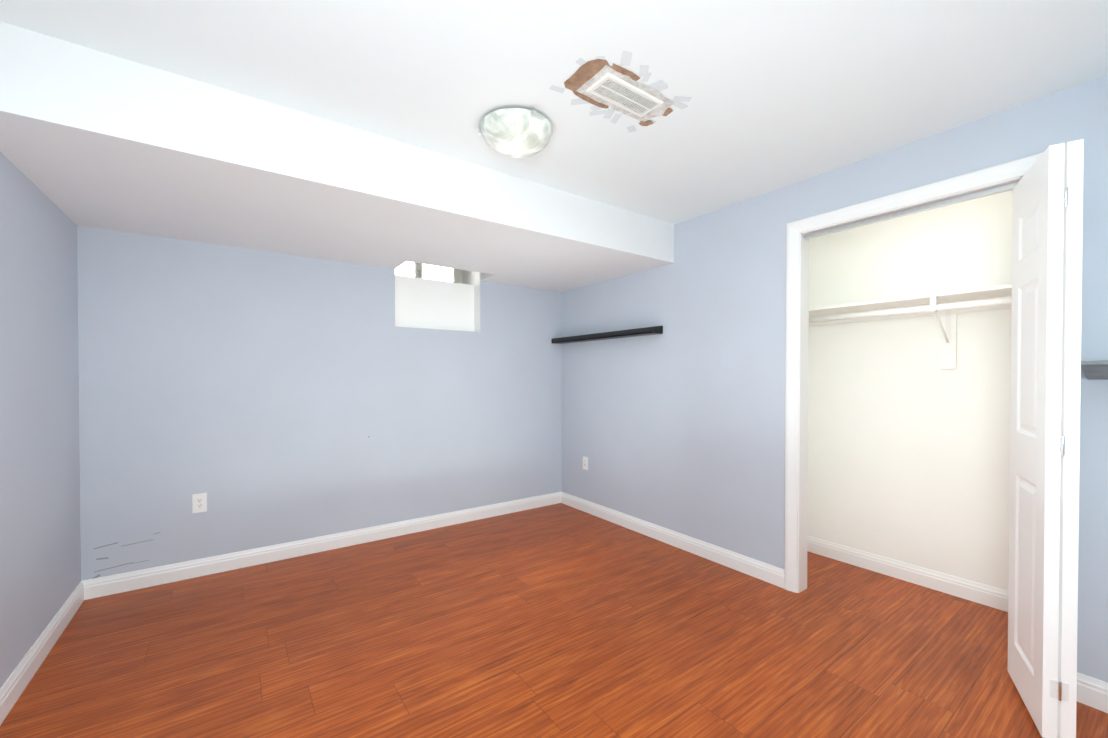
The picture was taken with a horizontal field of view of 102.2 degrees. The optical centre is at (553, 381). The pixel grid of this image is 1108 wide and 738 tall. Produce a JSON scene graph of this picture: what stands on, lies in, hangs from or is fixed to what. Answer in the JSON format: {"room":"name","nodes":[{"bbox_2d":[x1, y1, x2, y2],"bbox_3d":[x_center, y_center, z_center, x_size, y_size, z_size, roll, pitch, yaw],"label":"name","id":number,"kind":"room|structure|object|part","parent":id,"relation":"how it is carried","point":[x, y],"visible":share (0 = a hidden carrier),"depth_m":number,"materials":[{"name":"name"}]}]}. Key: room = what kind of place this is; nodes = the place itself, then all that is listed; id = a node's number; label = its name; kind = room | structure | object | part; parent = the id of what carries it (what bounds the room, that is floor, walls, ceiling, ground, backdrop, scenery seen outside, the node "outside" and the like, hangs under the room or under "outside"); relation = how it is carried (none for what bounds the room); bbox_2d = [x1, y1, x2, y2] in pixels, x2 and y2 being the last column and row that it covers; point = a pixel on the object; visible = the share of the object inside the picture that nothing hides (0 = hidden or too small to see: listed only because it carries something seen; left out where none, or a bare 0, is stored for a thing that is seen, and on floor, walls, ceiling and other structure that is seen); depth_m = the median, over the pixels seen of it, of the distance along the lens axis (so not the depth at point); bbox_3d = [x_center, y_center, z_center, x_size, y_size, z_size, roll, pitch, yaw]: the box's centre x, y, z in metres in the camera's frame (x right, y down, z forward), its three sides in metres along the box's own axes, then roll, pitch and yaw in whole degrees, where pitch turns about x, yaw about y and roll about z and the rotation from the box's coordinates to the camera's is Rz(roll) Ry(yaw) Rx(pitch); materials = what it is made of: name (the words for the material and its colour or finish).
{"room":"empty basement bedroom","nodes":[
{"label":"empty basement bedroom","id":0,"kind":"room"},
{"bbox_2d":[0,152,80,688],"bbox_3d":[-1.482,0.054,0.785,0.120,2.325,4.216,0,1,-36],"label":"wall","id":1,"kind":"structure","parent":0,"point":[40,558],"depth_m":1.91,"materials":[{"name":"blue paint"}]},
{"bbox_2d":[0,581,83,724],"bbox_3d":[-1.431,1.164,0.840,0.014,0.105,3.986,0,1,-36],"label":"baseboard","id":2,"kind":"structure","parent":1,"relation":"attached to","point":[13,687],"depth_m":1.88,"materials":[{"name":"white wood"}]},
{"bbox_2d":[77,225,560,580],"bbox_3d":[-0.973,0.023,3.674,4.073,2.325,0.110,0,1,-36],"label":"wall","id":3,"kind":"structure","parent":0,"point":[258,397],"depth_m":2.99,"materials":[{"name":"blue paint"}]},
{"bbox_2d":[192,493,206,512],"bbox_3d":[-2.177,0.745,2.748,0.070,0.115,0.007,0,1,-36],"label":"electrical outlet","id":4,"kind":"object","parent":3,"relation":"attached to","point":[199,502],"visible":1,"depth_m":2.75,"materials":[{"name":"white plastic"}]},
{"bbox_2d":[92,436,368,578],"bbox_3d":[-1.969,0.753,2.901,1.468,0.690,0.001,0,1,-36],"label":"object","id":5,"kind":"structure","parent":3,"relation":"attached to","point":[121,546],"depth_m":2.52,"materials":[{"name":"grey"}]},
{"bbox_2d":[82,492,560,599],"bbox_3d":[-1.258,1.136,3.406,3.283,0.105,0.014,0,1,-36],"label":"baseboard","id":6,"kind":"structure","parent":3,"relation":"attached to","point":[126,582],"depth_m":3.02,"materials":[{"name":"white wood"}]},
{"bbox_2d":[395,272,479,331],"bbox_3d":[-0.958,-0.770,3.675,0.719,0.690,0.111,0,1,-36],"label":"window frame","id":7,"kind":"structure","parent":3,"relation":"in","point":[476,301],"depth_m":3.88,"materials":[{"name":"white"}]},
{"bbox_2d":[395,270,473,330],"bbox_3d":[-1.182,0.021,3.863,4.193,2.325,0.440,0,1,-36],"label":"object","id":8,"kind":"structure","parent":0,"point":[426,303],"depth_m":3.72,"materials":[{"name":"white"}]},
{"bbox_2d":[395,261,462,283],"bbox_3d":[-1.145,-0.983,3.934,0.719,0.270,0.070,0,1,-36],"label":"window","id":9,"kind":"structure","parent":8,"relation":"in","point":[423,271],"depth_m":3.97,"materials":[{"name":"white glass"}]},
{"bbox_2d":[0,503,1107,737],"bbox_3d":[0.045,1.252,2.162,4.193,0.100,4.656,0,1,-36],"label":"floor","id":10,"kind":"structure","parent":0,"point":[558,621],"depth_m":2.00,"materials":[{"name":"brown wood"}]},
{"bbox_2d":[0,0,1107,223],"bbox_3d":[0.045,-1.188,2.135,4.193,0.130,4.656,0,1,-36],"label":"ceiling","id":11,"kind":"structure","parent":0,"point":[782,93],"depth_m":1.58,"materials":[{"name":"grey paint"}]},
{"bbox_2d":[0,21,673,291],"bbox_3d":[-0.865,-0.993,2.833,3.283,0.275,1.366,0,1,-36],"label":"ceiling soffit","id":12,"kind":"structure","parent":11,"relation":"attached to","point":[89,137],"depth_m":2.04,"materials":[{"name":"white paint"}]},
{"bbox_2d":[479,108,552,157],"bbox_3d":[-0.163,-1.068,1.966,0.318,0.106,0.324,0,1,-36],"label":"flush-mount ceiling light","id":13,"kind":"object","parent":11,"relation":"attached to","point":[516,132],"visible":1,"depth_m":1.88,"materials":[{"name":"white glass"}]},
{"bbox_2d":[549,51,691,131],"bbox_3d":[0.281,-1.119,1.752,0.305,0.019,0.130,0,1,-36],"label":"ceiling vent","id":14,"kind":"object","parent":11,"relation":"in","point":[619,81],"visible":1,"depth_m":1.74,"materials":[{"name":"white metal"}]},
{"bbox_2d":[561,75,1107,682],"bbox_3d":[1.273,0.033,2.764,0.100,2.325,3.986,0,1,-36],"label":"wall","id":15,"kind":"structure","parent":0,"point":[677,425],"depth_m":2.82,"materials":[{"name":"blue paint"}]},
{"bbox_2d":[583,456,587,469],"bbox_3d":[0.283,0.741,4.063,0.007,0.115,0.070,0,1,-36],"label":"electrical outlet","id":16,"kind":"object","parent":15,"relation":"attached to","point":[585,463],"visible":1,"depth_m":4.05,"materials":[{"name":"white plastic"}]},
{"bbox_2d":[552,326,662,343],"bbox_3d":[0.393,-0.391,3.800,0.120,0.060,1.264,0,1,-36],"label":"floating shelf","id":17,"kind":"object","parent":15,"relation":"attached to","point":[654,330],"visible":1,"depth_m":3.63,"materials":[{"name":"black wood"}]},
{"bbox_2d":[561,492,783,587],"bbox_3d":[0.702,1.135,3.477,0.014,0.105,2.181,0,1,-36],"label":"baseboard","id":18,"kind":"structure","parent":15,"relation":"attached to","point":[766,572],"depth_m":3.15,"materials":[{"name":"white wood"}]},
{"bbox_2d":[804,181,1018,238],"bbox_3d":[1.703,-0.817,2.155,0.028,0.022,0.950,0,1,-36],"label":"track rail","id":19,"kind":"object","parent":15,"relation":"attached to","point":[966,197],"visible":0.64,"depth_m":2.11,"materials":[{"name":"silver metal"}]},
{"bbox_2d":[784,152,1042,592],"bbox_3d":[1.703,0.177,2.166,0.100,2.049,0.988,0,1,-36],"label":"door frame","id":20,"kind":"structure","parent":15,"relation":"attached to","point":[803,413],"depth_m":2.54,"materials":[{"name":"white wood"}]},
{"bbox_2d":[1007,139,1083,737],"bbox_3d":[1.783,0.195,1.636,0.077,2.026,0.418,0,1,34],"label":"bifold closet door","id":21,"kind":"structure","parent":15,"relation":"in","point":[1047,240],"depth_m":1.49,"materials":[{"name":"white wood"}]},
{"bbox_2d":[1077,672,1107,712],"bbox_3d":[2.182,1.158,1.409,0.014,0.105,0.705,0,1,-36],"label":"baseboard","id":22,"kind":"structure","parent":15,"relation":"attached to","point":[1092,692],"depth_m":1.66,"materials":[{"name":"white wood"}]},
{"bbox_2d":[1081,360,1107,379],"bbox_3d":[2.086,-0.037,1.327,0.250,0.065,0.665,0,1,-36],"label":"floating shelf","id":23,"kind":"object","parent":15,"relation":"attached to","point":[1096,370],"visible":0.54,"depth_m":1.55,"materials":[{"name":"grey wood"}]},
{"bbox_2d":[807,190,1012,590],"bbox_3d":[2.027,0.037,2.390,0.690,2.325,1.800,0,1,-36],"label":"wall","id":24,"kind":"structure","parent":0,"point":[908,450],"depth_m":2.65,"materials":[{"name":"beige paint"}]},
{"bbox_2d":[807,536,1007,611],"bbox_3d":[2.221,1.145,2.541,0.014,0.105,1.600,0,1,-36],"label":"baseboard","id":25,"kind":"structure","parent":24,"relation":"attached to","point":[989,596],"depth_m":2.65,"materials":[{"name":"white wood"}]},
{"bbox_2d":[809,284,1011,368],"bbox_3d":[2.102,-0.267,2.440,0.305,0.391,1.600,0,1,-36],"label":"closet shelf","id":26,"kind":"object","parent":24,"relation":"attached to","point":[947,306],"visible":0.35,"depth_m":2.50,"materials":[{"name":"white wood"}]},
{"bbox_3d":[2.003,-0.389,2.368,0.052,0.052,1.562,0,1,-36],"label":"hanging rail rod","id":27,"kind":"part","parent":26,"relation":"part of","materials":[{"name":"white metal"}]}
]}

